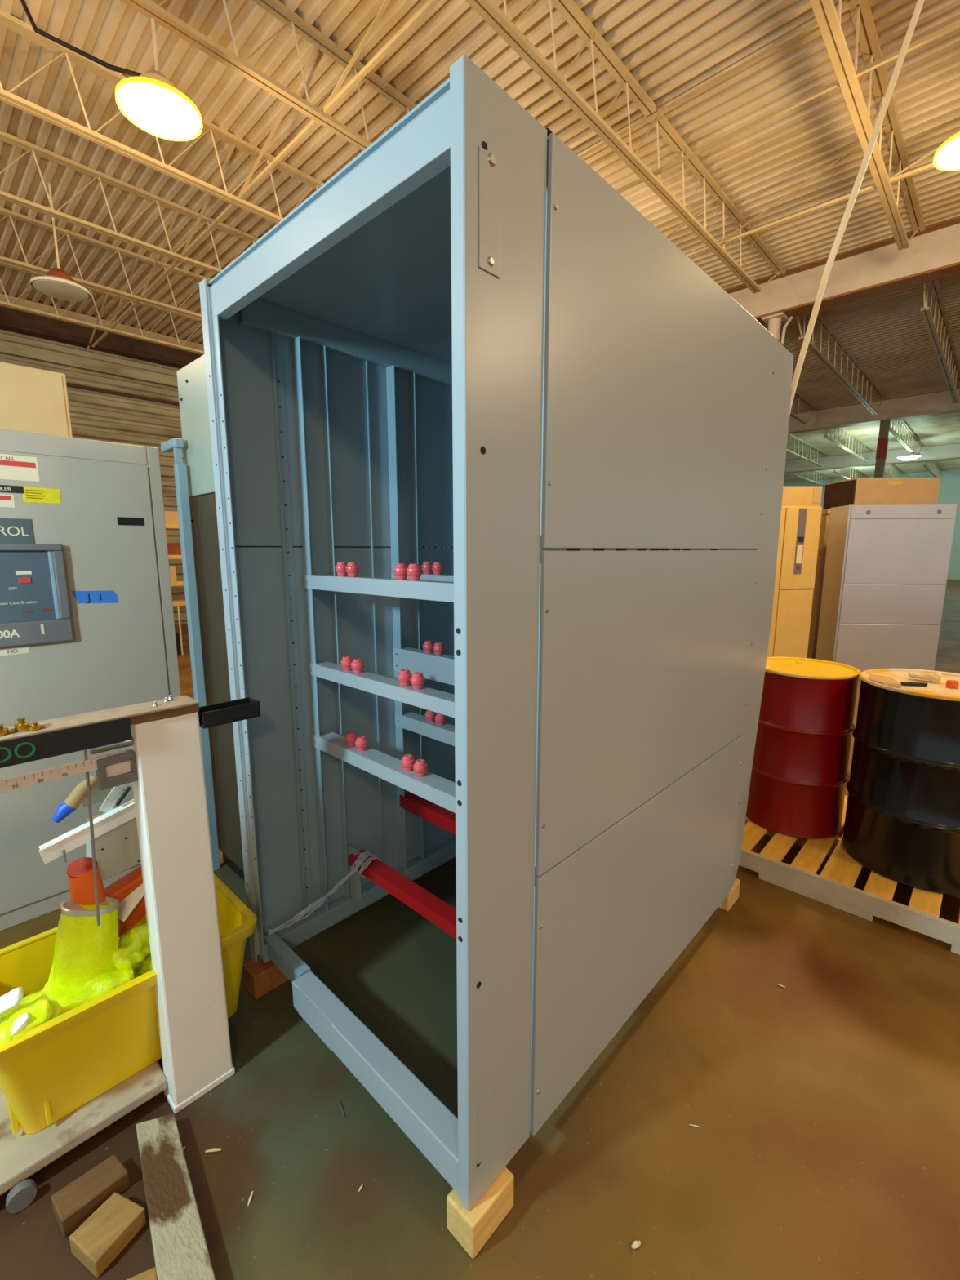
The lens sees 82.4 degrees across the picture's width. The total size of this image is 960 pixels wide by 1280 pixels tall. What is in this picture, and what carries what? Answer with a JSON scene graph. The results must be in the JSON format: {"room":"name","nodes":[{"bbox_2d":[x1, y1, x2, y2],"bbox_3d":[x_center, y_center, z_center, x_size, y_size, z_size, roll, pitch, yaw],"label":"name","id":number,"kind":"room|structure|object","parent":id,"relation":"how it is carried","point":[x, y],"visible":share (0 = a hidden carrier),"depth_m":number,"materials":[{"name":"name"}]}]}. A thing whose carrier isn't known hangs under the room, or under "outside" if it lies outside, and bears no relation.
{"room":"industrial warehouse","nodes":[
{"label":"industrial warehouse","id":0,"kind":"room"},
{"bbox_2d":[0,328,187,624],"bbox_3d":[2.099,-4.652,20.237,0.070,5.770,45.000,9,13,43],"label":"wall","id":1,"kind":"structure","parent":0,"point":[94,415],"depth_m":10.60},
{"bbox_2d":[0,340,177,387],"bbox_3d":[2.139,-6.683,19.864,0.120,0.180,45.000,9,13,43],"label":"trim","id":2,"kind":"structure","parent":1,"relation":"attached to","point":[6,348],"depth_m":10.02,"materials":[{"name":"beige metal"}]},
{"bbox_2d":[0,306,200,368],"bbox_3d":[2.193,-7.104,19.742,0.270,0.270,45.000,9,13,43],"label":"steel beam","id":3,"kind":"structure","parent":1,"relation":"attached to","point":[12,321],"depth_m":9.94,"materials":[{"name":"brown metal"}]},
{"bbox_2d":[0,293,204,355],"bbox_3d":[2.193,-7.385,19.696,0.270,0.140,45.000,9,13,43],"label":"trim","id":4,"kind":"structure","parent":1,"relation":"attached to","point":[20,301],"depth_m":9.94,"materials":[{"name":"paint"}]},
{"bbox_2d":[66,382,179,406],"bbox_3d":[2.131,-6.270,19.939,0.100,0.060,45.000,9,13,43],"label":"trim","id":5,"kind":"structure","parent":1,"relation":"attached to","point":[68,384],"depth_m":10.49,"materials":[{"name":"metal"}]},
{"bbox_2d":[0,579,959,1279],"bbox_3d":[11.737,-0.272,11.723,26.900,0.100,45.000,9,13,43],"label":"floor","id":6,"kind":"structure","parent":0,"point":[825,1104],"depth_m":1.53,"materials":[{"name":"concrete"}]},
{"bbox_2d":[50,1154,129,1236],"bbox_3d":[-0.958,1.363,1.352,0.085,0.049,0.145,9,13,43],"label":"wood offcut","id":7,"kind":"object","parent":6,"relation":"on","point":[73,1204],"visible":0.98,"depth_m":1.33,"materials":[{"name":"brown wood"}]},
{"bbox_2d":[0,428,181,931],"bbox_3d":[-2.263,0.162,2.474,0.894,2.055,1.400,9,13,43],"label":"tall cabinet","id":8,"kind":"object","parent":6,"relation":"on","point":[87,624],"visible":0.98,"depth_m":2.36,"materials":[{"name":"grey metal"}]},
{"bbox_2d":[0,361,72,437],"bbox_3d":[-2.434,-0.998,2.252,0.586,0.305,1.120,9,13,43],"label":"box","id":9,"kind":"object","parent":8,"relation":"on","point":[33,400],"visible":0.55,"depth_m":2.36,"materials":[{"name":"beige cardboard"}]},
{"bbox_2d":[69,1192,146,1277],"bbox_3d":[-0.867,1.376,1.278,0.104,0.047,0.113,4,10,25],"label":"wood offcut","id":10,"kind":"object","parent":6,"relation":"on","point":[102,1237],"visible":1,"depth_m":1.26,"materials":[{"name":"beige wood"}]},
{"bbox_2d":[0,694,260,1213],"bbox_3d":[-1.236,0.761,1.477,0.572,1.197,1.140,9,13,43],"label":"workbench","id":11,"kind":"object","parent":6,"relation":"on","point":[163,762],"visible":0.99,"depth_m":1.48,"materials":[{"name":"metal"}]},
{"bbox_2d":[0,724,13,736],"bbox_3d":[-1.063,0.199,1.212,0.043,0.020,0.031,-2,10,-13],"label":"brass fitting","id":12,"kind":"object","parent":11,"relation":"on","point":[3,731],"visible":1,"depth_m":1.21,"materials":[{"name":"gold metal"}]},
{"bbox_2d":[9,717,30,731],"bbox_3d":[-1.039,0.191,1.244,0.039,0.026,0.028,-2,10,-14],"label":"brass fitting","id":13,"kind":"object","parent":11,"relation":"on","point":[21,725],"visible":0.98,"depth_m":1.24,"materials":[{"name":"gold metal"}]},
{"bbox_2d":[24,721,44,730],"bbox_3d":[-1.015,0.196,1.249,0.024,0.014,0.036,9,13,43],"label":"brass fitting","id":14,"kind":"object","parent":11,"relation":"on","point":[34,726],"visible":1,"depth_m":1.24,"materials":[{"name":"gold metal"}]},
{"bbox_2d":[0,873,257,1133],"bbox_3d":[-1.090,1.079,1.676,0.442,0.345,0.686,9,13,43],"label":"storage tote","id":15,"kind":"object","parent":11,"relation":"on","point":[60,1064],"visible":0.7,"depth_m":1.50,"materials":[{"name":"yellow plastic"}]},
{"bbox_2d":[0,964,134,1044],"bbox_3d":[-1.122,0.967,1.467,0.203,0.190,0.332,9,13,43],"label":"safety vest","id":16,"kind":"object","parent":15,"relation":"in","point":[19,1015],"visible":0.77,"depth_m":1.43,"materials":[{"name":"fabric"}]},
{"bbox_2d":[48,896,119,990],"bbox_3d":[-1.109,0.898,1.519,0.128,0.365,0.216,9,13,43],"label":"safety vest","id":17,"kind":"object","parent":15,"relation":"in","point":[83,949],"visible":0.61,"depth_m":1.49,"materials":[{"name":"fabric"}]},
{"bbox_2d":[52,775,133,822],"bbox_3d":[-1.132,0.448,1.604,0.040,0.117,0.202,9,13,43],"label":"knife","id":18,"kind":"object","parent":15,"relation":"in","point":[79,794],"visible":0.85,"depth_m":1.57,"materials":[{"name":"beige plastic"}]},
{"bbox_2d":[66,857,146,937],"bbox_3d":[-1.062,0.752,1.647,0.112,0.280,0.279,9,13,43],"label":"traffic cone","id":19,"kind":"object","parent":15,"relation":"in","point":[80,871],"depth_m":1.62,"materials":[{"name":"orange plastic"}]},
{"bbox_2d":[85,812,141,880],"bbox_3d":[-1.074,0.600,1.676,0.102,0.179,0.215,9,13,43],"label":"electrical box","id":20,"kind":"object","parent":19,"relation":"on","point":[117,850],"visible":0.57,"depth_m":1.62,"materials":[{"name":"metal"}]},
{"bbox_2d":[38,799,136,864],"bbox_3d":[-1.075,0.533,1.554,0.039,0.112,0.285,8,12,39],"label":"channel","id":21,"kind":"object","parent":20,"relation":"on","point":[69,841],"visible":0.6,"depth_m":1.52,"materials":[{"name":"white paint"}]},
{"bbox_2d":[98,782,132,812],"bbox_3d":[-1.035,0.442,1.603,0.027,0.112,0.136,9,13,43],"label":"strap","id":22,"kind":"object","parent":21,"relation":"on","point":[110,801],"visible":0.48,"depth_m":1.59,"materials":[{"name":"fabric"}]},
{"bbox_2d":[111,914,152,977],"bbox_3d":[-1.013,0.949,1.639,0.173,0.239,0.170,9,13,43],"label":"safety vest","id":23,"kind":"object","parent":15,"relation":"in","point":[133,950],"visible":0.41,"depth_m":1.60,"materials":[{"name":"fabric"}]},
{"bbox_2d":[197,697,260,728],"bbox_3d":[-0.727,0.208,1.581,0.070,0.046,0.162,9,13,43],"label":"tray","id":24,"kind":"object","parent":11,"relation":"on","point":[236,710],"depth_m":1.57,"materials":[{"name":"black paint"}]},
{"bbox_2d":[126,1266,157,1279],"bbox_3d":[-0.723,1.399,1.147,0.091,0.044,0.092,-4,10,-24],"label":"wood offcut","id":25,"kind":"object","parent":6,"relation":"on","point":[150,1274],"visible":1,"depth_m":1.18,"materials":[{"name":"beige wood"}]},
{"bbox_2d":[136,1113,215,1279],"bbox_3d":[-0.653,1.387,1.202,0.105,0.049,0.818,-7,12,-38],"label":"timber","id":26,"kind":"object","parent":6,"relation":"on","point":[180,1246],"visible":1,"depth_m":1.30,"materials":[{"name":"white wood"}]},
{"bbox_2d":[165,524,186,654],"bbox_3d":[-4.716,-0.959,8.512,0.692,2.300,1.350,9,13,43],"label":"storage rack","id":27,"kind":"object","parent":6,"relation":"on","point":[175,602],"visible":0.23,"depth_m":8.28,"materials":[{"name":"metal"}]},
{"bbox_2d":[164,511,178,524],"bbox_3d":[-4.656,-1.831,8.234,0.240,0.192,0.240,9,13,43],"label":"carton","id":28,"kind":"object","parent":27,"relation":"on","point":[171,517],"visible":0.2,"depth_m":8.14,"materials":[{"name":"brown cardboard"}]},
{"bbox_2d":[165,524,179,529],"bbox_3d":[-4.731,-1.730,8.399,0.650,0.060,1.350,9,13,43],"label":"shelf","id":29,"kind":"object","parent":27,"relation":"attached to","point":[168,526],"depth_m":8.14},
{"bbox_2d":[168,565,177,582],"bbox_3d":[-4.795,-0.999,8.267,0.300,0.240,0.300,9,13,43],"label":"carton","id":30,"kind":"object","parent":27,"relation":"on","point":[172,568],"visible":0.24,"depth_m":8.24,"materials":[{"name":"cardboard"}]},
{"bbox_2d":[167,542,181,555],"bbox_3d":[-4.663,-1.376,8.287,0.220,0.176,0.220,9,13,43],"label":"carton","id":31,"kind":"object","parent":27,"relation":"on","point":[174,548],"visible":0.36,"depth_m":8.22,"materials":[{"name":"red cardboard"}]},
{"bbox_2d":[168,555,182,559],"bbox_3d":[-4.731,-1.286,8.472,0.650,0.060,1.350,9,13,43],"label":"shelf","id":32,"kind":"object","parent":27,"relation":"attached to","point":[170,557],"depth_m":8.19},
{"bbox_2d":[170,579,184,586],"bbox_3d":[-4.731,-0.892,8.537,0.650,0.060,1.350,9,13,43],"label":"shelf","id":33,"kind":"object","parent":27,"relation":"attached to","point":[180,582],"depth_m":8.27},
{"bbox_2d":[172,597,186,605],"bbox_3d":[-4.731,-0.596,8.586,0.650,0.060,1.350,9,13,43],"label":"shelf","id":34,"kind":"object","parent":27,"relation":"attached to","point":[175,602],"depth_m":8.36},
{"bbox_2d":[175,631,183,654],"bbox_3d":[-4.866,0.057,8.439,0.400,0.320,0.400,9,13,43],"label":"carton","id":35,"kind":"object","parent":6,"relation":"on","point":[177,634],"visible":0.24,"depth_m":8.41,"materials":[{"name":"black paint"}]},
{"bbox_2d":[160,437,220,871],"bbox_3d":[-1.392,0.123,2.647,0.185,2.075,0.043,9,13,43],"label":"metal post","id":36,"kind":"object","parent":6,"relation":"on","point":[175,445],"visible":0.9,"depth_m":2.54,"materials":[{"name":"metal"}]},
{"bbox_2d":[176,354,244,880],"bbox_3d":[-0.546,-0.069,2.890,0.828,2.375,1.491,9,13,43],"label":"tall cabinet","id":37,"kind":"object","parent":6,"relation":"on","point":[192,378],"visible":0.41,"depth_m":2.49,"materials":[{"name":"paint"}]},
{"bbox_2d":[204,1147,221,1152],"bbox_3d":[-0.713,1.365,1.467,0.040,0.007,0.008,-2,10,-13],"label":"debris","id":38,"kind":"object","parent":6,"relation":"on","point":[213,1149],"visible":1,"depth_m":1.47,"materials":[{"name":"brown wood"}]},
{"bbox_2d":[247,1191,253,1205],"bbox_3d":[-0.569,1.383,1.359,0.007,0.006,0.030,1,9,6],"label":"debris","id":39,"kind":"object","parent":6,"relation":"on","point":[251,1193],"visible":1,"depth_m":1.36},
{"bbox_2d":[243,955,288,999],"bbox_3d":[-0.791,1.229,2.028,0.095,0.094,0.130,9,13,43],"label":"wood block","id":40,"kind":"object","parent":6,"relation":"on","point":[260,978],"visible":0.64,"depth_m":1.99,"materials":[{"name":"brown wood"}]},
{"bbox_2d":[338,1098,345,1117],"bbox_3d":[-0.398,1.348,1.581,0.005,0.004,0.060,-5,10,-26],"label":"debris","id":41,"kind":"object","parent":6,"relation":"on","point":[339,1099],"visible":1,"depth_m":1.58,"materials":[{"name":"metal"}]},
{"bbox_2d":[446,1167,513,1258],"bbox_3d":[0.002,1.347,1.316,0.090,0.094,0.146,9,13,43],"label":"wood block","id":42,"kind":"object","parent":6,"relation":"on","point":[473,1228],"visible":0.73,"depth_m":1.27,"materials":[{"name":"beige wood"}]},
{"bbox_2d":[199,53,793,1211],"bbox_3d":[0.233,0.004,2.134,1.135,2.287,1.931,9,13,43],"label":"enclosure","id":43,"kind":"object","parent":42,"relation":"on","point":[499,466],"visible":0.99,"depth_m":1.57,"materials":[{"name":"paint"}]},
{"bbox_2d":[267,850,381,935],"bbox_3d":[-0.573,0.960,2.070,0.430,0.207,0.107,-6,11,-34],"label":"plastic wrap","id":44,"kind":"object","parent":43,"relation":"on","point":[362,856],"visible":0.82,"depth_m":2.08,"materials":[{"name":"plastic"}]},
{"bbox_2d":[631,1240,640,1248],"bbox_3d":[0.360,1.395,1.266,0.023,0.011,0.013,-1,9,-6],"label":"debris","id":45,"kind":"object","parent":6,"relation":"on","point":[636,1244],"visible":1,"depth_m":1.26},
{"bbox_2d":[718,878,740,911],"bbox_3d":[1.119,1.150,2.507,0.085,0.094,0.140,9,13,43],"label":"wood block","id":46,"kind":"object","parent":6,"relation":"on","point":[733,895],"visible":0.46,"depth_m":2.46,"materials":[{"name":"beige wood"}]},
{"bbox_2d":[761,311,792,344],"bbox_3d":[4.641,-2.481,8.952,0.392,5.160,0.300,9,13,43],"label":"column","id":47,"kind":"structure","parent":6,"relation":"on","point":[773,322],"depth_m":8.51,"materials":[{"name":"beige metal"}]},
{"bbox_2d":[766,505,822,657],"bbox_3d":[3.708,-0.607,6.996,0.660,2.100,0.740,-2,10,-14],"label":"tall cabinet","id":48,"kind":"object","parent":6,"relation":"on","point":[800,526],"visible":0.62,"depth_m":6.64,"materials":[{"name":"beige metal"}]},
{"bbox_2d":[797,537,804,542],"bbox_3d":[3.832,-1.202,6.550,0.080,0.060,0.006,-2,10,-14],"label":"switch","id":49,"kind":"object","parent":48,"relation":"attached to","point":[799,539],"depth_m":6.55,"materials":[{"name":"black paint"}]},
{"bbox_2d":[782,486,822,506],"bbox_3d":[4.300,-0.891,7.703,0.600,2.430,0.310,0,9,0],"label":"box","id":50,"kind":"object","parent":48,"relation":"on","point":[792,495],"visible":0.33,"depth_m":7.38,"materials":[{"name":"brown cardboard"}]},
{"bbox_2d":[807,509,830,658],"bbox_3d":[5.065,-0.826,8.170,0.390,2.150,0.650,0,9,0],"label":"tall cabinet","id":51,"kind":"object","parent":6,"relation":"on","point":[825,513],"visible":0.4,"depth_m":7.91,"materials":[{"name":"metal"}]},
{"bbox_2d":[738,795,959,955],"bbox_3d":[2.096,1.102,2.723,1.320,0.118,1.077,9,13,43],"label":"pallet","id":52,"kind":"object","parent":6,"relation":"on","point":[833,886],"visible":0.52,"depth_m":2.51,"materials":[{"name":"beige wood"}]},
{"bbox_2d":[746,657,861,839],"bbox_3d":[1.724,0.562,2.988,0.506,0.862,0.506,9,13,43],"label":"drum","id":53,"kind":"object","parent":52,"relation":"on","point":[799,774],"visible":0.8,"depth_m":2.80,"materials":[{"name":"red metal"}]},
{"bbox_2d":[841,668,959,895],"bbox_3d":[2.086,0.615,2.566,0.596,0.895,0.596,9,13,43],"label":"drum","id":54,"kind":"object","parent":52,"relation":"on","point":[902,823],"depth_m":2.40,"materials":[{"name":"black metal"}]},
{"bbox_2d":[867,674,901,687],"bbox_3d":[1.865,0.187,2.545,0.111,0.017,0.209,4,10,25],"label":"cardboard piece","id":55,"kind":"object","parent":54,"relation":"on","point":[885,680],"visible":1,"depth_m":2.52,"materials":[{"name":"beige cardboard"}]},
{"bbox_2d":[900,681,927,686],"bbox_3d":[1.961,0.199,2.478,0.099,0.015,0.016,2,10,13],"label":"marker pen","id":56,"kind":"object","parent":54,"relation":"on","point":[903,683],"visible":0.94,"depth_m":2.47,"materials":[{"name":"black paint"}]},
{"bbox_2d":[907,671,942,682],"bbox_3d":[2.087,0.167,2.574,0.123,0.045,0.076,9,13,43],"label":"glove","id":57,"kind":"object","parent":54,"relation":"on","point":[932,677],"visible":1,"depth_m":2.54,"materials":[{"name":"fabric"}]},
{"bbox_2d":[822,477,940,509],"bbox_3d":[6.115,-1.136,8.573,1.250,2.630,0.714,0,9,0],"label":"cardboard box","id":58,"kind":"object","parent":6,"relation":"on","point":[856,491],"visible":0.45,"depth_m":8.05,"materials":[{"name":"brown cardboard"}]},
{"bbox_2d":[874,419,889,477],"bbox_3d":[11.389,-3.615,15.829,0.220,5.160,0.220,9,13,43],"label":"column","id":59,"kind":"structure","parent":6,"relation":"on","point":[882,440],"depth_m":15.46,"materials":[{"name":"metal"}]},
{"bbox_2d":[815,504,957,671],"bbox_3d":[5.170,-0.632,7.053,1.220,2.130,0.475,1,9,6],"label":"tall cabinet","id":60,"kind":"object","parent":6,"relation":"on","point":[886,566],"visible":0.82,"depth_m":6.84,"materials":[{"name":"white metal"}]},
{"bbox_2d":[0,0,959,482],"bbox_3d":[12.102,-6.065,11.158,26.900,0.055,44.063,9,13,43],"label":"ceiling","id":61,"kind":"structure","parent":0,"point":[673,48],"depth_m":5.44,"materials":[{"name":"paint"}]},
{"bbox_2d":[30,182,90,301],"bbox_3d":[-4.907,-4.629,6.338,0.564,1.150,0.564,9,13,43],"label":"lamp","id":62,"kind":"object","parent":61,"relation":"hanging from","point":[57,283],"visible":1,"depth_m":6.33,"materials":[{"name":"paint"}]},
{"bbox_2d":[0,262,204,355],"bbox_3d":[-5.937,-5.412,9.156,0.110,0.598,13.250,9,13,43],"label":"joist","id":63,"kind":"object","parent":61,"relation":"attached to","point":[8,304],"visible":0.38,"depth_m":8.93,"materials":[{"name":"paint"}]},
{"bbox_2d":[0,207,211,319],"bbox_3d":[-4.745,-5.229,8.044,0.110,0.598,13.250,9,13,43],"label":"joist","id":64,"kind":"object","parent":61,"relation":"attached to","point":[3,211],"visible":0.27,"depth_m":7.52,"materials":[{"name":"paint"}]},
{"bbox_2d":[0,130,259,274],"bbox_3d":[-3.554,-5.045,6.933,0.110,0.598,13.250,9,13,43],"label":"joist","id":65,"kind":"object","parent":61,"relation":"attached to","point":[6,137],"visible":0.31,"depth_m":6.22,"materials":[{"name":"paint"}]},
{"bbox_2d":[0,9,324,223],"bbox_3d":[-2.362,-4.862,5.821,0.110,0.598,13.250,9,13,43],"label":"joist","id":66,"kind":"object","parent":61,"relation":"attached to","point":[11,22],"visible":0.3,"depth_m":4.91,"materials":[{"name":"paint"}]},
{"bbox_2d":[120,0,417,151],"bbox_3d":[-1.170,-4.678,4.709,0.110,0.598,13.250,9,13,43],"label":"joist","id":67,"kind":"object","parent":61,"relation":"attached to","point":[148,8],"visible":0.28,"depth_m":4.34,"materials":[{"name":"paint"}]},
{"bbox_2d":[19,0,202,141],"bbox_3d":[-2.501,-4.007,3.786,1.084,0.755,0.524,1,9,6],"label":"lamp","id":68,"kind":"object","parent":67,"relation":"hanging from","point":[148,100],"visible":1,"depth_m":3.72,"materials":[{"name":"paint"}]},
{"bbox_2d":[465,0,786,293],"bbox_3d":[0.021,-4.495,3.597,0.110,0.598,13.250,9,13,43],"label":"joist","id":69,"kind":"object","parent":61,"relation":"attached to","point":[487,10],"visible":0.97,"depth_m":4.90,"materials":[{"name":"paint"}]},
{"bbox_2d":[578,0,959,193],"bbox_3d":[0.764,-4.904,6.131,16.300,0.530,0.030,9,13,43],"label":"rod","id":70,"kind":"object","parent":69,"relation":"attached to","point":[851,4],"visible":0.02,"depth_m":4.62,"materials":[{"name":"paint"}]},
{"bbox_2d":[666,124,938,257],"bbox_3d":[1.762,-5.131,7.508,16.768,0.530,0.030,9,13,43],"label":"rod","id":71,"kind":"object","parent":69,"relation":"attached to","point":[896,177],"visible":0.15,"depth_m":5.88,"materials":[{"name":"paint"}]},
{"bbox_2d":[789,391,818,424],"bbox_3d":[6.820,-6.054,13.046,0.110,0.598,9.350,9,13,43],"label":"joist","id":72,"kind":"object","parent":61,"relation":"attached to","point":[797,395],"visible":0.19,"depth_m":15.23,"materials":[{"name":"paint"}]},
{"bbox_2d":[786,434,830,466],"bbox_3d":[12.318,-7.389,21.137,0.110,0.598,9.420,9,13,43],"label":"joist","id":73,"kind":"object","parent":61,"relation":"attached to","point":[794,437],"visible":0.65,"depth_m":21.74,"materials":[{"name":"paint"}]},
{"bbox_2d":[793,471,835,486],"bbox_3d":[17.832,-8.727,29.245,0.110,0.598,9.300,9,13,43],"label":"joist","id":74,"kind":"object","parent":61,"relation":"attached to","point":[816,472],"visible":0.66,"depth_m":29.58,"materials":[{"name":"paint"}]},
{"bbox_2d":[796,311,886,414],"bbox_3d":[8.012,-5.870,11.934,0.110,0.598,9.350,9,13,43],"label":"joist","id":75,"kind":"object","parent":61,"relation":"attached to","point":[820,320],"visible":0.87,"depth_m":11.44,"materials":[{"name":"paint"}]},
{"bbox_2d":[724,215,959,324],"bbox_3d":[7.274,-4.906,6.028,26.700,0.578,0.340,9,13,43],"label":"girder","id":76,"kind":"object","parent":61,"relation":"attached to","point":[877,268],"visible":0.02,"depth_m":7.73,"materials":[{"name":"beige metal"}]},
{"bbox_2d":[823,426,875,462],"bbox_3d":[13.509,-7.205,20.025,0.110,0.598,9.420,9,13,43],"label":"joist","id":77,"kind":"object","parent":61,"relation":"attached to","point":[843,429],"visible":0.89,"depth_m":19.97,"materials":[{"name":"paint"}]},
{"bbox_2d":[832,467,868,479],"bbox_3d":[19.024,-8.543,28.134,0.110,0.598,9.300,9,13,43],"label":"joist","id":78,"kind":"object","parent":61,"relation":"attached to","point":[853,468],"visible":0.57,"depth_m":28.08,"materials":[{"name":"paint"}]},
{"bbox_2d":[789,0,924,414],"bbox_3d":[1.981,-2.073,2.771,1.843,3.969,0.108,-8,12,-40],"label":"cable","id":79,"kind":"object","parent":61,"relation":"hanging from","point":[919,4],"visible":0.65,"depth_m":2.48,"materials":[{"name":"beige metal"}]},
{"bbox_2d":[809,0,924,250],"bbox_3d":[1.213,-4.311,2.485,0.110,0.598,13.250,9,13,43],"label":"joist","id":80,"kind":"object","parent":61,"relation":"attached to","point":[834,20],"visible":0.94,"depth_m":4.71,"materials":[{"name":"paint"}]},
{"bbox_2d":[784,442,959,473],"bbox_3d":[20.673,-7.213,20.007,26.700,0.578,0.340,9,13,43],"label":"girder","id":81,"kind":"object","parent":61,"relation":"attached to","point":[948,451],"visible":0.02,"depth_m":23.61,"materials":[{"name":"metal"}]},
{"bbox_2d":[787,386,959,434],"bbox_3d":[13.939,-6.053,12.982,26.700,0.578,0.340,9,13,43],"label":"girder","id":82,"kind":"object","parent":61,"relation":"attached to","point":[935,402],"visible":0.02,"depth_m":15.44,"materials":[{"name":"metal"}]},
{"bbox_2d":[884,464,904,477],"bbox_3d":[20.215,-8.360,27.022,0.110,0.598,9.300,9,13,43],"label":"joist","id":83,"kind":"object","parent":61,"relation":"attached to","point":[891,465],"visible":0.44,"depth_m":27.60,"materials":[{"name":"paint"}]},
{"bbox_2d":[888,419,924,457],"bbox_3d":[14.701,-7.022,18.913,0.110,0.598,9.420,9,13,43],"label":"joist","id":84,"kind":"object","parent":61,"relation":"attached to","point":[902,422],"visible":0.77,"depth_m":18.78,"materials":[{"name":"paint"}]},
{"bbox_2d":[897,453,921,460],"bbox_3d":[16.164,-6.905,20.655,0.740,0.200,0.740,9,13,43],"label":"lamp","id":85,"kind":"object","parent":84,"relation":"hanging from","point":[908,456],"visible":1,"depth_m":20.46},
{"bbox_2d":[922,460,943,477],"bbox_3d":[21.407,-8.177,25.910,0.110,0.598,9.300,9,13,43],"label":"joist","id":86,"kind":"object","parent":61,"relation":"attached to","point":[935,462],"visible":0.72,"depth_m":26.14,"materials":[{"name":"paint"}]},
{"bbox_2d":[920,280,959,404],"bbox_3d":[9.204,-5.687,10.823,0.110,0.598,9.350,9,13,43],"label":"joist","id":87,"kind":"object","parent":61,"relation":"attached to","point":[939,351],"visible":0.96,"depth_m":9.93,"materials":[{"name":"paint"}]},
{"bbox_2d":[933,131,959,170],"bbox_3d":[3.753,-4.250,4.044,0.524,1.150,0.524,9,13,43],"label":"lamp","id":88,"kind":"object","parent":61,"relation":"hanging from","point":[947,157],"visible":1,"depth_m":4.20,"materials":[{"name":"paint"}]},
{"bbox_2d":[783,469,959,579],"bbox_3d":[27.265,-5.876,27.441,26.900,5.840,0.200,9,13,43],"label":"wall","id":89,"kind":"structure","parent":0,"point":[949,484],"depth_m":29.31,"materials":[{"name":"green paint"}]},
{"bbox_3d":[3.596,-3.944,0.262,0.110,0.598,13.250,9,13,43],"label":"joist","id":90,"kind":"object","parent":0,"visible":0},
{"bbox_2d":[86,0,440,351],"bbox_3d":[-1.193,-4.622,4.426,16.768,0.530,0.030,9,13,43],"label":"rod","id":91,"kind":"object","parent":90,"relation":"attached to","point":[333,100],"visible":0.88,"depth_m":4.99,"materials":[{"name":"paint"}]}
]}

